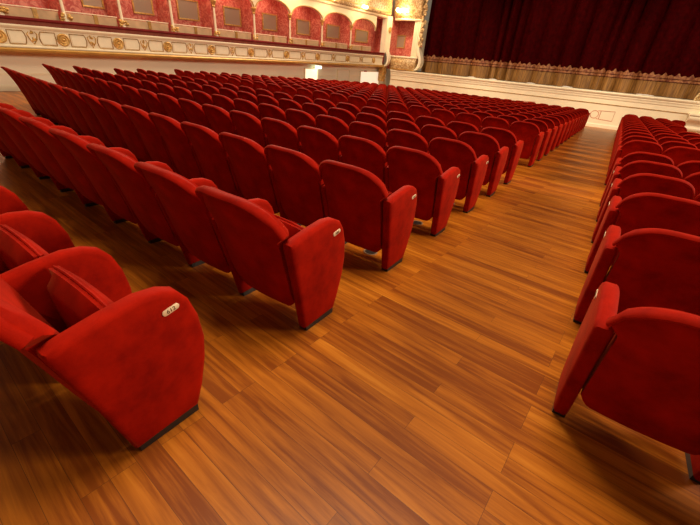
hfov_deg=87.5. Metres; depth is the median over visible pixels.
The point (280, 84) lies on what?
chair
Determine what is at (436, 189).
chair
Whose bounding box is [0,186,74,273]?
chair
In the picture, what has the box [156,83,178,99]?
chair
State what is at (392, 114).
chair
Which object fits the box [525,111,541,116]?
chair
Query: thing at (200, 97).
chair
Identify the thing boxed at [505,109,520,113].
chair
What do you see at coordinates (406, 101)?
chair
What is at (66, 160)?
chair
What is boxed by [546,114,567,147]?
chair
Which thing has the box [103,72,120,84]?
chair
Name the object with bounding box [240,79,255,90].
chair
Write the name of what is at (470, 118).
chair
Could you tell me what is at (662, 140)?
chair
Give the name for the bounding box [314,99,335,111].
chair
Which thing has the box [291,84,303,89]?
chair
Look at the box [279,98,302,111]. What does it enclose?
chair
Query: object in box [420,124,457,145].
chair
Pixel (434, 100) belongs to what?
chair
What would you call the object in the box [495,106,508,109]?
chair
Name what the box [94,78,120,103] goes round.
chair
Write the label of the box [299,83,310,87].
chair
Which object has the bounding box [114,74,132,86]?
chair
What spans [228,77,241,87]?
chair
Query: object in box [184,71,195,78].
chair
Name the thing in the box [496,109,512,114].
chair
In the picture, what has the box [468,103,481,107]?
chair
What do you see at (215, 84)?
chair
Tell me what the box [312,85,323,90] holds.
chair
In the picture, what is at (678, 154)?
chair
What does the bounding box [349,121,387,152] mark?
chair
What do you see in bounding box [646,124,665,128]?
chair
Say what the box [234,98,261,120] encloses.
chair
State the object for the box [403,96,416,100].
chair
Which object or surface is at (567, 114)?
chair
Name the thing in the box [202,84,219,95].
chair
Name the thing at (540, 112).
chair
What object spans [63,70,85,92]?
chair
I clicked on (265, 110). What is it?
chair
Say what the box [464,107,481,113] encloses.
chair
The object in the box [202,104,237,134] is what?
chair
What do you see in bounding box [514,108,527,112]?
chair
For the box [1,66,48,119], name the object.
chair
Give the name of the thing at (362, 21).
box
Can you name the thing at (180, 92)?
chair
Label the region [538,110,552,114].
chair
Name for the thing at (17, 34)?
balcony
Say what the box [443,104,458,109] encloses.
chair
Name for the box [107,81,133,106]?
chair
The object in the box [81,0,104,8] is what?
wall mirror
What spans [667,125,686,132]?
chair
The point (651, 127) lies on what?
chair
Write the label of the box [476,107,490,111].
chair
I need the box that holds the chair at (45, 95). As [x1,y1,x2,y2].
[24,75,81,135]
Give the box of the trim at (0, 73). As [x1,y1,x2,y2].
[0,73,359,75]
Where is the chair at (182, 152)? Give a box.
[148,112,205,178]
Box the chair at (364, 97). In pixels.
[352,93,367,101]
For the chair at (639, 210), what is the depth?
2.78 m
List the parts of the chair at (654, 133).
backrest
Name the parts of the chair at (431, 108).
backrest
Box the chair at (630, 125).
[612,124,646,151]
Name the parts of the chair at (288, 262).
backrest, panel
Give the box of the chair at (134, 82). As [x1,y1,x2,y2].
[127,77,145,89]
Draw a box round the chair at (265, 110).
[258,103,288,123]
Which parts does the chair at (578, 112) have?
panel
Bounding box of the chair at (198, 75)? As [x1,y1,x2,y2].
[194,72,207,81]
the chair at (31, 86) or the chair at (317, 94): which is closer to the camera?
the chair at (31, 86)
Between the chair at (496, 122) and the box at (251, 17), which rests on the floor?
the chair at (496, 122)
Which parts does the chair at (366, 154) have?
armrest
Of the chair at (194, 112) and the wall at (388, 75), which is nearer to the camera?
the chair at (194, 112)
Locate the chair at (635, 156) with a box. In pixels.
[600,152,673,205]
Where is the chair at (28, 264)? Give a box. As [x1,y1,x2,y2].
[0,224,131,332]
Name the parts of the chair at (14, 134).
backrest, armrest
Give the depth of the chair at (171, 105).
5.44 m
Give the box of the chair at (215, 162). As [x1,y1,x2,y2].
[180,121,244,198]
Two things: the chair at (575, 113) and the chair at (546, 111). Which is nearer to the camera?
the chair at (546, 111)
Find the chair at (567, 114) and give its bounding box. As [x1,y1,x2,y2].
[558,112,574,141]
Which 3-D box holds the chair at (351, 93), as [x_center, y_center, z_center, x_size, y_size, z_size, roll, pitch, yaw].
[0.020,-5.157,11.945,0.618,0.910,0.692,22,34,28]
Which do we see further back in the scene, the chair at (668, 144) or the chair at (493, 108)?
the chair at (493, 108)
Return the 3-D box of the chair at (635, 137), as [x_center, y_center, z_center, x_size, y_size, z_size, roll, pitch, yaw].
[5.646,-2.096,7.322,0.633,0.910,0.695,22,34,28]
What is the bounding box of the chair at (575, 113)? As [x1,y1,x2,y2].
[564,111,579,136]
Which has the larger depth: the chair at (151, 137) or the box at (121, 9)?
the box at (121, 9)
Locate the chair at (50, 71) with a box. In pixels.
[42,64,62,86]
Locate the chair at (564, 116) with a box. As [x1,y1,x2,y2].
[553,113,571,143]
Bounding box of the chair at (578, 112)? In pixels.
[568,110,582,134]
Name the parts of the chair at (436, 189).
backrest, panel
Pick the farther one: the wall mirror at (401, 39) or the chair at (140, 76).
the wall mirror at (401, 39)
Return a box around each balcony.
[0,15,383,66]
[311,0,392,17]
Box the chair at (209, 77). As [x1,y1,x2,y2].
[205,74,217,81]
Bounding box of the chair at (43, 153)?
[0,107,105,206]
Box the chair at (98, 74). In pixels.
[92,70,107,80]
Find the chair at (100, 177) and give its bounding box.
[49,128,172,243]
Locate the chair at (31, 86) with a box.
[15,72,67,126]
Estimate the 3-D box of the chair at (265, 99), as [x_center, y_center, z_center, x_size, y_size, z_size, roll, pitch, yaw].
[-1.443,-2.842,7.269,0.618,0.910,0.692,23,35,29]
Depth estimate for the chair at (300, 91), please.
10.02 m
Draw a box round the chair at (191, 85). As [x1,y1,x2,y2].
[186,82,203,91]
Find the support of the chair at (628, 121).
on the floor
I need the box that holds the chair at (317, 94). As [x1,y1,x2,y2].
[313,90,330,100]
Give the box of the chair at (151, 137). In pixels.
[121,105,181,175]
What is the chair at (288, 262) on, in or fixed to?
on the floor
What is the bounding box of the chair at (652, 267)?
[573,225,699,323]
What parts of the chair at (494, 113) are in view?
backrest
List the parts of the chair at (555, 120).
backrest, panel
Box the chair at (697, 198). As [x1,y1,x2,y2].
[693,194,699,201]
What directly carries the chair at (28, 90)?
on the floor
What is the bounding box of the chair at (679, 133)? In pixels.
[677,132,699,135]
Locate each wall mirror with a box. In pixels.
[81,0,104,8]
[131,0,154,15]
[176,0,199,21]
[222,5,241,26]
[262,12,277,31]
[296,18,309,35]
[326,24,339,39]
[354,29,368,42]
[396,35,405,47]
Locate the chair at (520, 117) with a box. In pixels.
[508,114,527,120]
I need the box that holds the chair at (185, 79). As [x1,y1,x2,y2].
[181,76,194,82]
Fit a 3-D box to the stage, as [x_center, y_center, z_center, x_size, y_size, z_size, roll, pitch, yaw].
[12.818,-8.906,20.785,22.712,1.828,3.151,22,34,28]
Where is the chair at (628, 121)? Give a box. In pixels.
[613,121,642,145]
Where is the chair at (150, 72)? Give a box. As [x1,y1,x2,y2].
[147,70,158,76]
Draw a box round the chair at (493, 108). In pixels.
[487,106,499,110]
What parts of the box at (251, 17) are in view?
arch moulding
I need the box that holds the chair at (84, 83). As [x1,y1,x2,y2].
[72,72,96,96]
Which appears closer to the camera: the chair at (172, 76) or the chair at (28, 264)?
the chair at (28, 264)
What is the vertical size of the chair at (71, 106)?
0.910 m
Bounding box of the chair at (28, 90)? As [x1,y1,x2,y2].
[7,69,58,124]
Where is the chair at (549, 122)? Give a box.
[532,117,557,155]
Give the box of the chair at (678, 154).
[662,146,699,165]
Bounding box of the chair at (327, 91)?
[320,89,333,95]
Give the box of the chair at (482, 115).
[472,111,492,125]
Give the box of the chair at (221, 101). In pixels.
[211,94,237,111]
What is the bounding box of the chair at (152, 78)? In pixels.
[146,74,160,83]
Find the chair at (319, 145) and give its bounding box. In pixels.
[297,126,342,164]
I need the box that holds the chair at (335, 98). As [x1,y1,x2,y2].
[330,93,347,104]
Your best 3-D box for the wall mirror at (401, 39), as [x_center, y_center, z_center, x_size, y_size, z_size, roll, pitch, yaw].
[3.411,-14.855,24.576,0.656,0.759,0.055,22,34,28]
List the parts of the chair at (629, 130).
backrest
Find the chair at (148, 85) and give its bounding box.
[141,80,159,93]
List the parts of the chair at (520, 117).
backrest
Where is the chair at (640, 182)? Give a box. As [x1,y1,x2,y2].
[591,173,694,242]
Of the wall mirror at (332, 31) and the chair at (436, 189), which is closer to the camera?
the chair at (436, 189)
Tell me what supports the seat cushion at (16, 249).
on the chair at (28, 264)
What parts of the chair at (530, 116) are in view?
backrest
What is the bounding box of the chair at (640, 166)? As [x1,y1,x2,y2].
[596,160,681,221]
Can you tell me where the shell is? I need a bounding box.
[694,93,699,100]
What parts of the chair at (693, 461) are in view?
armrest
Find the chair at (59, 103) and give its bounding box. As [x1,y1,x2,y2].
[35,79,86,135]
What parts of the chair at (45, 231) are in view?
armrest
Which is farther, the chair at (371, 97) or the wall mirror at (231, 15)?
the wall mirror at (231, 15)
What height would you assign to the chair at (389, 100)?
0.910 m
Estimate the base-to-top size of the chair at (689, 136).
0.910 m
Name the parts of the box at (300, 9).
arch moulding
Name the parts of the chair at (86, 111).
armrest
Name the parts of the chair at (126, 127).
armrest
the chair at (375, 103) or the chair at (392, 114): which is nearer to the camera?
the chair at (392, 114)
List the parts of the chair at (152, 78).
backrest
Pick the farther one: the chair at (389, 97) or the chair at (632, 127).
the chair at (389, 97)
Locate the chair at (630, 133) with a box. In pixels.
[608,132,654,168]
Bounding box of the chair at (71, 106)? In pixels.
[47,83,110,147]
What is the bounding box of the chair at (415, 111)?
[408,105,430,120]
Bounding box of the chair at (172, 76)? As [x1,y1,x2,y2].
[169,74,181,80]
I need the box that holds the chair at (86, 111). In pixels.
[62,87,113,146]
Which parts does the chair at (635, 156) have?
panel, backrest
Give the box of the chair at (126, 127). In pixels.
[98,98,152,161]
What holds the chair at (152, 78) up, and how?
on the floor
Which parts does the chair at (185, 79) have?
backrest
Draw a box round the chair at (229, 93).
[219,88,237,100]
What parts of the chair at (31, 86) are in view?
backrest, armrest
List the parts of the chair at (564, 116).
backrest, panel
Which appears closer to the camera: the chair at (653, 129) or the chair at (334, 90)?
the chair at (653, 129)
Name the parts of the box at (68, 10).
handrail, parapet post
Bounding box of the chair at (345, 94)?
[336,91,350,98]
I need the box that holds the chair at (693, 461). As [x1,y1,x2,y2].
[685,453,699,483]
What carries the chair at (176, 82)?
on the floor
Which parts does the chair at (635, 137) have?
panel, backrest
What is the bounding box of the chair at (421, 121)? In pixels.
[415,116,445,131]
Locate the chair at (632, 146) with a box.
[604,140,662,184]
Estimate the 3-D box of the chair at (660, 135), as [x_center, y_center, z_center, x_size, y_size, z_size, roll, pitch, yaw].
[7.267,-2.576,8.564,0.618,0.910,0.692,22,34,28]
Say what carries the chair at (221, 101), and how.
on the floor
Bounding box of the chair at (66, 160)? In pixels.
[18,116,137,223]
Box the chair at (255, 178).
[218,132,300,225]
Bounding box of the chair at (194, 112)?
[178,98,212,129]
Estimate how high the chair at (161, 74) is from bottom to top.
0.910 m
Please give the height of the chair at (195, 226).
0.910 m
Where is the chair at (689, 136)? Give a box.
[682,134,699,139]
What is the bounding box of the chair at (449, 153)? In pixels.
[428,137,488,212]
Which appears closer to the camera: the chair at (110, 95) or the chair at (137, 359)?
the chair at (137, 359)
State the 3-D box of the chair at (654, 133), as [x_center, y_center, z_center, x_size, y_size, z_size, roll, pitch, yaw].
[7.836,-2.916,9.322,0.618,0.910,0.692,22,34,28]
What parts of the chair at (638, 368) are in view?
panel, backrest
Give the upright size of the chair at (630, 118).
0.910 m
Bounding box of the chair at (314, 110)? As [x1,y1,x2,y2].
[302,103,327,117]
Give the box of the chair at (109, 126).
[79,92,145,161]
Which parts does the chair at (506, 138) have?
backrest, panel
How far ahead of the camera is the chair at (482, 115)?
8.58 m
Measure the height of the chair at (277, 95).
0.910 m
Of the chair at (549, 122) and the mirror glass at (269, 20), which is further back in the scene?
the mirror glass at (269, 20)
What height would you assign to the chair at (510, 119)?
0.910 m
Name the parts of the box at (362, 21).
arch moulding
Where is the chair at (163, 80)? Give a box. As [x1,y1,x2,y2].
[158,76,173,87]
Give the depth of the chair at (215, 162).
3.59 m
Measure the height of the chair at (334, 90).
0.910 m
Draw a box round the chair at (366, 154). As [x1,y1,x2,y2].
[338,135,388,190]
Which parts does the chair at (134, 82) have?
backrest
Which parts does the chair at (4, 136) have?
backrest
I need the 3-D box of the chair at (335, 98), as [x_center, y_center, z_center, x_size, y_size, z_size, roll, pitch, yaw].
[-0.190,-4.070,9.849,0.618,0.910,0.692,23,34,28]
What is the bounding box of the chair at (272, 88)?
[267,83,281,94]
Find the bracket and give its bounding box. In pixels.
[685,113,699,132]
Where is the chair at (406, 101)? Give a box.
[404,99,420,103]
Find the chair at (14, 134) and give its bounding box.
[0,114,78,191]
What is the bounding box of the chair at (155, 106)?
[138,89,168,116]
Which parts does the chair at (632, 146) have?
panel, backrest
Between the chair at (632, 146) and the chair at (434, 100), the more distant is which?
the chair at (434, 100)
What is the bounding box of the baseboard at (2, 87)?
[0,85,20,90]
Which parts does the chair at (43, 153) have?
backrest, armrest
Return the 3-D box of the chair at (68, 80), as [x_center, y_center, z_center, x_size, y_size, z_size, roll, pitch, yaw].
[-6.115,-3.898,8.297,0.618,0.910,0.692,28,37,34]
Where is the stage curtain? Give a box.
[421,0,699,99]
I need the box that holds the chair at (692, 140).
[688,138,699,143]
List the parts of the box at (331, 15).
arch moulding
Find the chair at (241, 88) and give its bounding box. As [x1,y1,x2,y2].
[239,86,256,96]
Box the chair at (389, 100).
[387,99,405,104]
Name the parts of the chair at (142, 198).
backrest, armrest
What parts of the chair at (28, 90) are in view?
backrest, armrest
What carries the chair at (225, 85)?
on the floor
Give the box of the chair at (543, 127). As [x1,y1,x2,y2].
[523,119,551,160]
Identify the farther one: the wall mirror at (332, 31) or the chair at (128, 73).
the wall mirror at (332, 31)
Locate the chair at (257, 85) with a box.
[253,81,268,90]
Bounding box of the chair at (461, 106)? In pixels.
[456,104,470,108]
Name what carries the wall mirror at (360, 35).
attached to the box at (362, 21)
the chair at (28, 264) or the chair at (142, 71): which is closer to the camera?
the chair at (28, 264)
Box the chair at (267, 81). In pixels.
[265,80,277,84]
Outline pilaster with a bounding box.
[378,16,392,80]
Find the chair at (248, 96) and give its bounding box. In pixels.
[237,91,258,105]
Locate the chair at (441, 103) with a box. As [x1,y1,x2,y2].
[438,101,452,105]
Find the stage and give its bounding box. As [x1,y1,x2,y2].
[390,69,699,133]
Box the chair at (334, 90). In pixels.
[326,87,337,92]
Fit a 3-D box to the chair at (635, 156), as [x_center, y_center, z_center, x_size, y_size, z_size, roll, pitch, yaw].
[4.043,-1.140,5.185,0.633,0.910,0.695,22,34,28]
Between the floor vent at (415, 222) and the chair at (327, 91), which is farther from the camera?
the chair at (327, 91)
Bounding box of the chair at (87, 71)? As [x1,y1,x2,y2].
[82,68,96,77]
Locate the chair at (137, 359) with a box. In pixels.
[0,265,204,450]
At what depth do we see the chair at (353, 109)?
7.06 m
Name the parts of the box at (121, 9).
handrail, parapet post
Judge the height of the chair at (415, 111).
0.910 m
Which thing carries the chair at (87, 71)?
on the floor
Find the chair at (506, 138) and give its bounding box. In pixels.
[480,127,523,184]
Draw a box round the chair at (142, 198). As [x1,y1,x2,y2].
[86,143,217,266]
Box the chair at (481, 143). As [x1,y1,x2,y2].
[458,131,508,196]
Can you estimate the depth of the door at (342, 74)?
21.86 m
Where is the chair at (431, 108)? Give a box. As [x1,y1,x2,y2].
[427,105,445,112]
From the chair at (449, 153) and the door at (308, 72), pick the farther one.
the door at (308, 72)
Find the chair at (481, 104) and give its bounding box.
[479,103,490,106]
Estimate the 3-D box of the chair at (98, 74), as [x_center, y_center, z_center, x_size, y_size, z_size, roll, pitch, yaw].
[-5.705,-4.144,8.849,0.618,0.910,0.692,25,35,31]
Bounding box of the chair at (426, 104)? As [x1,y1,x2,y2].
[423,101,439,107]
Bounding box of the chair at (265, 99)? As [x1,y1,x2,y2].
[257,95,279,107]
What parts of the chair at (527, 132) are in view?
backrest, panel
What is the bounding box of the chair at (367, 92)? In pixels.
[358,90,371,96]
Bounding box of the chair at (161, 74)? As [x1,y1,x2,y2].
[158,72,170,79]
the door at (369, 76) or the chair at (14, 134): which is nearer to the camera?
the chair at (14, 134)
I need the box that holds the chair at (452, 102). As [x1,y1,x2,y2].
[450,101,463,104]
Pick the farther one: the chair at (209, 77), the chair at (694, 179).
the chair at (209, 77)
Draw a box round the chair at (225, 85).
[223,83,238,92]
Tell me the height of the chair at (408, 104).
0.910 m
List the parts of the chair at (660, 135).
backrest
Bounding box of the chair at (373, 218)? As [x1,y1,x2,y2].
[319,160,416,271]
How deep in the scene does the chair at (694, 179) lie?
3.98 m
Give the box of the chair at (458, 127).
[447,121,478,137]
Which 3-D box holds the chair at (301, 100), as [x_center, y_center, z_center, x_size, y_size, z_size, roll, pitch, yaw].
[-0.872,-3.183,8.031,0.618,0.910,0.692,23,34,29]
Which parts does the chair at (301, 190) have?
backrest, armrest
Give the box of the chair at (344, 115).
[328,107,355,125]
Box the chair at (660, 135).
[654,133,682,139]
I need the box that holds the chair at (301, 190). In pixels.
[264,145,347,243]
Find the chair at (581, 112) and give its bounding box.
[574,110,584,132]
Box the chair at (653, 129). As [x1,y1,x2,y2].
[650,128,673,132]
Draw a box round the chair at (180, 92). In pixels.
[173,86,196,102]
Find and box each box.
[0,0,59,20]
[47,0,117,25]
[104,0,168,30]
[155,0,211,35]
[199,0,254,39]
[240,0,290,42]
[277,0,323,45]
[310,4,352,48]
[339,11,384,64]
[387,0,428,70]
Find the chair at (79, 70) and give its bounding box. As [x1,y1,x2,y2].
[73,66,85,74]
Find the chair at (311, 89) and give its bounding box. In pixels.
[305,86,318,92]
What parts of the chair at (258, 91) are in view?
backrest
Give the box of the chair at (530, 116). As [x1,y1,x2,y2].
[518,112,535,118]
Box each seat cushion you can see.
[0,224,48,269]
[47,265,113,327]
[276,216,303,238]
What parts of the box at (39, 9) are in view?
handrail, parapet post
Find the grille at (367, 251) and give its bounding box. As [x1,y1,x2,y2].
[365,250,375,253]
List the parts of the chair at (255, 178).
backrest, armrest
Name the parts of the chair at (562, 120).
backrest, panel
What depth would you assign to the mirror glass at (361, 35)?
22.81 m
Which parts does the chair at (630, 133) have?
panel, backrest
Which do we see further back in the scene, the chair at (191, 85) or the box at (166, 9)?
the box at (166, 9)
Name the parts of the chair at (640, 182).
panel, backrest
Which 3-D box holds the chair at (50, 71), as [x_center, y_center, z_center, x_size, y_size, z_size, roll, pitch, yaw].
[-6.981,-4.351,8.974,0.641,0.910,0.692,28,37,35]
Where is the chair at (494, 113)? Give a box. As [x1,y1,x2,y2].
[485,110,503,116]
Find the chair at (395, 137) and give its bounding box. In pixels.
[386,129,429,153]
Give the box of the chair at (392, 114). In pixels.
[387,111,414,122]
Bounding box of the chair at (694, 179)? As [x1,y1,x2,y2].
[683,172,699,197]
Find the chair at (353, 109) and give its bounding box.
[336,102,360,116]
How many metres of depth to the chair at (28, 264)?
1.59 m
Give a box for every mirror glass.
[83,0,101,6]
[224,7,239,24]
[263,14,275,29]
[298,20,308,33]
[327,25,338,37]
[356,30,367,41]
[397,36,404,46]
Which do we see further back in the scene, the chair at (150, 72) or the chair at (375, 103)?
the chair at (150, 72)
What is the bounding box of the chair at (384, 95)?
[372,92,386,98]
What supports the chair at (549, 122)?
on the floor
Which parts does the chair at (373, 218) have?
backrest, panel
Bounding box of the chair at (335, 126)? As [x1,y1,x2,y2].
[315,115,349,139]
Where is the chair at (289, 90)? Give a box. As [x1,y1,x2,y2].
[281,85,296,97]
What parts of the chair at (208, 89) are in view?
backrest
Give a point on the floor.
(426, 393)
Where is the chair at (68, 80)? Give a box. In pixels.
[55,67,77,90]
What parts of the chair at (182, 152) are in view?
armrest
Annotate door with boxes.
[304,68,318,79]
[336,69,349,80]
[359,71,378,84]
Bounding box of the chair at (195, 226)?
[134,162,274,295]
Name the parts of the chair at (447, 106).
backrest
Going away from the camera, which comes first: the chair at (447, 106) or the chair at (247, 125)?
the chair at (247, 125)
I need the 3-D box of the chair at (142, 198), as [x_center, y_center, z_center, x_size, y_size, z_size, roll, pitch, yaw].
[-1.427,-0.449,2.752,0.618,0.910,0.692,23,34,28]
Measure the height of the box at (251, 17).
2.599 m
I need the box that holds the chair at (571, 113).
[562,112,577,138]
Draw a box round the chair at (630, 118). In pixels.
[615,118,640,138]
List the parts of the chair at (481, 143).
backrest, panel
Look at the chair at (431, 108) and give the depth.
9.13 m
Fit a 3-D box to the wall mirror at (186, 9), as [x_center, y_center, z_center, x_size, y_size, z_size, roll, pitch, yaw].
[-6.158,-9.614,13.906,0.055,0.667,0.920,22,34,28]
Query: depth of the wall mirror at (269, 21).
17.02 m
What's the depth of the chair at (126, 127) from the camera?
4.47 m
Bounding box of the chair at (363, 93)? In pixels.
[356,92,369,98]
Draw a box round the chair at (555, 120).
[540,116,562,150]
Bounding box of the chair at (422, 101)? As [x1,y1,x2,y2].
[420,99,433,103]
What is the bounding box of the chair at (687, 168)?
[676,161,699,179]
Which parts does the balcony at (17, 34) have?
panel frame, panel, panel, panel frame, panel frame, panel, panel, panel frame, panel frame, panel, panel, panel frame, panel, moulding, cornice, panel, panel, panel, panel, panel, panel, panel, panel, panel, panel, panel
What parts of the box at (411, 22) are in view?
moulding, balustrade rail, balustrade, moulding, balustrade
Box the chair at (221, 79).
[216,75,228,84]
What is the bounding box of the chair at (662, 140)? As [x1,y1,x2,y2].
[657,137,689,144]
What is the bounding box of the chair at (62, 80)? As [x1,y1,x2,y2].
[48,65,69,87]
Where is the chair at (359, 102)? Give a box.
[348,96,366,110]
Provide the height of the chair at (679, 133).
0.910 m
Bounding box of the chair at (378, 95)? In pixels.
[371,94,386,101]
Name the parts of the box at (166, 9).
handrail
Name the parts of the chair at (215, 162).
armrest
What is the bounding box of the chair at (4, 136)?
[0,117,54,179]
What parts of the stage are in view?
moulding, skirting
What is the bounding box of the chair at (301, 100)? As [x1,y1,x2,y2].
[293,95,313,105]
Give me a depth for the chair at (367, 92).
12.27 m
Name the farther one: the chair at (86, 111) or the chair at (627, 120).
the chair at (627, 120)
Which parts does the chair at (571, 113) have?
panel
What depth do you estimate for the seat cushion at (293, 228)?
2.08 m
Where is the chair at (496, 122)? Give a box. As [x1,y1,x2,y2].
[481,117,509,129]
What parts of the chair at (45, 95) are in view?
backrest, armrest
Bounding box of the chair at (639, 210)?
[584,192,699,273]
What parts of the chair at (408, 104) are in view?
backrest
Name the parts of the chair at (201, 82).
backrest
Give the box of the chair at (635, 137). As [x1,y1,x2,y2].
[606,135,657,176]
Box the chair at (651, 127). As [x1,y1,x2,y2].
[648,126,668,130]
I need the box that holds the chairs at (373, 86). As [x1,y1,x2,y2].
[261,75,685,133]
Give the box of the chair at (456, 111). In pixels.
[449,108,468,117]
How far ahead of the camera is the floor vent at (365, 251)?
3.36 m
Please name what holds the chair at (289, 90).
on the floor
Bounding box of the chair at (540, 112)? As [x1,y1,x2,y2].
[532,111,547,115]
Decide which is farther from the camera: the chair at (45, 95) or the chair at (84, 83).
the chair at (84, 83)
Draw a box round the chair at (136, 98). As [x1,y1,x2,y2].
[121,85,150,112]
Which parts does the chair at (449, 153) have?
backrest, panel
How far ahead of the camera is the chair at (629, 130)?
8.49 m
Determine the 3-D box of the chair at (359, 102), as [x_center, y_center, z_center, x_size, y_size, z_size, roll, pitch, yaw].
[0.285,-3.873,9.574,0.618,0.910,0.692,23,34,28]
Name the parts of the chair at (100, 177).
backrest, armrest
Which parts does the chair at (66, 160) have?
backrest, armrest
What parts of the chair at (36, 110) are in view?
backrest, armrest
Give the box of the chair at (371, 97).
[369,96,386,104]
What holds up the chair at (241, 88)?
on the floor
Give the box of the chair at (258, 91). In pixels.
[255,89,273,97]
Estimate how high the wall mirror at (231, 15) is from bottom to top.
0.667 m
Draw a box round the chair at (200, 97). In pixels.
[191,90,215,105]
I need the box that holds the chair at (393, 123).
[386,118,419,134]
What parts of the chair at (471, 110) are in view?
backrest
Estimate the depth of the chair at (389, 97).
10.69 m
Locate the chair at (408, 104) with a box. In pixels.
[406,102,424,109]
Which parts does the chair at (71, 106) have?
backrest, armrest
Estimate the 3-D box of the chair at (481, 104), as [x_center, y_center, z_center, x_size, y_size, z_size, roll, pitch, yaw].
[4.637,-5.027,12.651,0.618,0.910,0.692,22,34,28]
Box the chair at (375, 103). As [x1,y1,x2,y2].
[367,99,387,114]
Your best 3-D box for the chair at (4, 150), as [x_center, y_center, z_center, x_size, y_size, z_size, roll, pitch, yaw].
[-4.258,-1.653,4.441,0.641,0.910,0.692,24,35,29]
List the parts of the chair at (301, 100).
backrest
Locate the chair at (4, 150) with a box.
[0,103,34,168]
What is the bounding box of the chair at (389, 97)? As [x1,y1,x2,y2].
[387,96,403,101]
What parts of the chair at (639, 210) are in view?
panel, backrest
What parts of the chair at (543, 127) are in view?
backrest, panel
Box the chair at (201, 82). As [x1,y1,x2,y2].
[194,78,208,85]
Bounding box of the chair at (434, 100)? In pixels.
[433,99,446,102]
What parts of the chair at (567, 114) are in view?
panel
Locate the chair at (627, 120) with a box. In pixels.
[614,120,642,141]
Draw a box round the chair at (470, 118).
[455,112,481,132]
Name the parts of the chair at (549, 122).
backrest, panel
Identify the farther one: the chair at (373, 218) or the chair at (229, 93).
the chair at (229, 93)
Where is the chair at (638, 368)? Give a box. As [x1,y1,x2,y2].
[552,282,699,454]
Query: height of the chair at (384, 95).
0.910 m
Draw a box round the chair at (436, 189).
[385,146,459,236]
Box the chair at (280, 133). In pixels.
[261,117,302,152]
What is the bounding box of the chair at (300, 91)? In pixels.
[297,88,314,101]
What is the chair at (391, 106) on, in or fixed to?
on the floor
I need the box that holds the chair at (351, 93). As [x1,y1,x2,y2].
[340,89,353,95]
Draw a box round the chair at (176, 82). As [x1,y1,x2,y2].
[172,79,189,90]
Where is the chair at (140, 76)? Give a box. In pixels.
[134,72,148,80]
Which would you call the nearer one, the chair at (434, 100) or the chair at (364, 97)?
the chair at (364, 97)
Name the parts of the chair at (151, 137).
armrest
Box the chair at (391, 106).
[387,102,408,113]
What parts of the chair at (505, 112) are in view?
backrest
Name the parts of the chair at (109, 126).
backrest, armrest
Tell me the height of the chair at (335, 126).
0.910 m
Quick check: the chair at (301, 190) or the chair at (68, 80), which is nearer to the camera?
the chair at (301, 190)
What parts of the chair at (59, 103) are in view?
backrest, armrest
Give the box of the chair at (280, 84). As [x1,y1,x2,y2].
[278,82,289,86]
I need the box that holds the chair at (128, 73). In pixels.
[124,70,136,78]
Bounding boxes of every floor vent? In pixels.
[363,249,377,254]
[413,220,422,224]
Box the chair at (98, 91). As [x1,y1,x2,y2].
[82,75,106,98]
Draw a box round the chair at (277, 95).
[274,92,292,101]
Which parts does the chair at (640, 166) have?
panel, backrest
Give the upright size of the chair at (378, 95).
0.910 m
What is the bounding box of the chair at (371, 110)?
[361,106,387,123]
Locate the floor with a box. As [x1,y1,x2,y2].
[0,91,699,524]
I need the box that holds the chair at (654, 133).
[651,130,677,135]
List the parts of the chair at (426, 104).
backrest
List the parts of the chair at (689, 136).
backrest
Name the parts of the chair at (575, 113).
panel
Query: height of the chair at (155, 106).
0.910 m
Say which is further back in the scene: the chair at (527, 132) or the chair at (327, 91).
the chair at (327, 91)
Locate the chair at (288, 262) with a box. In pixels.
[195,185,344,330]
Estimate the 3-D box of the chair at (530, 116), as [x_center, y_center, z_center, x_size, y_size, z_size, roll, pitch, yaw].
[4.899,-3.741,10.277,0.618,0.910,0.692,22,34,28]
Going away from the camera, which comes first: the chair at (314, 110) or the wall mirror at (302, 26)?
the chair at (314, 110)
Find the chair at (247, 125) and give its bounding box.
[229,110,268,147]
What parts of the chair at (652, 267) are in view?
panel, backrest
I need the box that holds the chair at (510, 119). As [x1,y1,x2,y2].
[497,115,518,130]
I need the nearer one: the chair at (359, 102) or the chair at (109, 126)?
the chair at (109, 126)
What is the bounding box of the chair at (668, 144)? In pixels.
[661,141,697,152]
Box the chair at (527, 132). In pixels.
[509,121,543,166]
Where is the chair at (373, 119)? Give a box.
[356,113,387,135]
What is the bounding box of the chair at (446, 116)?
[431,109,455,126]
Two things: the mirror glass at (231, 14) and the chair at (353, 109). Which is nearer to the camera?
the chair at (353, 109)
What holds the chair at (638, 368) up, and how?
on the floor
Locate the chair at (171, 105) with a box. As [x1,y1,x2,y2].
[156,93,188,122]
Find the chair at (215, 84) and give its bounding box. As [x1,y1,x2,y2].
[208,81,222,89]
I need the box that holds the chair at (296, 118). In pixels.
[285,109,317,129]
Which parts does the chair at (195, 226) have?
backrest, armrest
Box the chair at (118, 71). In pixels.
[114,68,126,77]
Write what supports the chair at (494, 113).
on the floor
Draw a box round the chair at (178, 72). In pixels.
[174,69,184,76]
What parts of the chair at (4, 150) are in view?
backrest, armrest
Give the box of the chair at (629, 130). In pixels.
[609,129,651,163]
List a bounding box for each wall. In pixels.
[0,52,386,84]
[384,0,394,85]
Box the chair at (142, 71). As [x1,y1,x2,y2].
[137,68,147,74]
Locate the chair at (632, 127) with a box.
[610,126,649,158]
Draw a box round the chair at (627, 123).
[612,123,645,149]

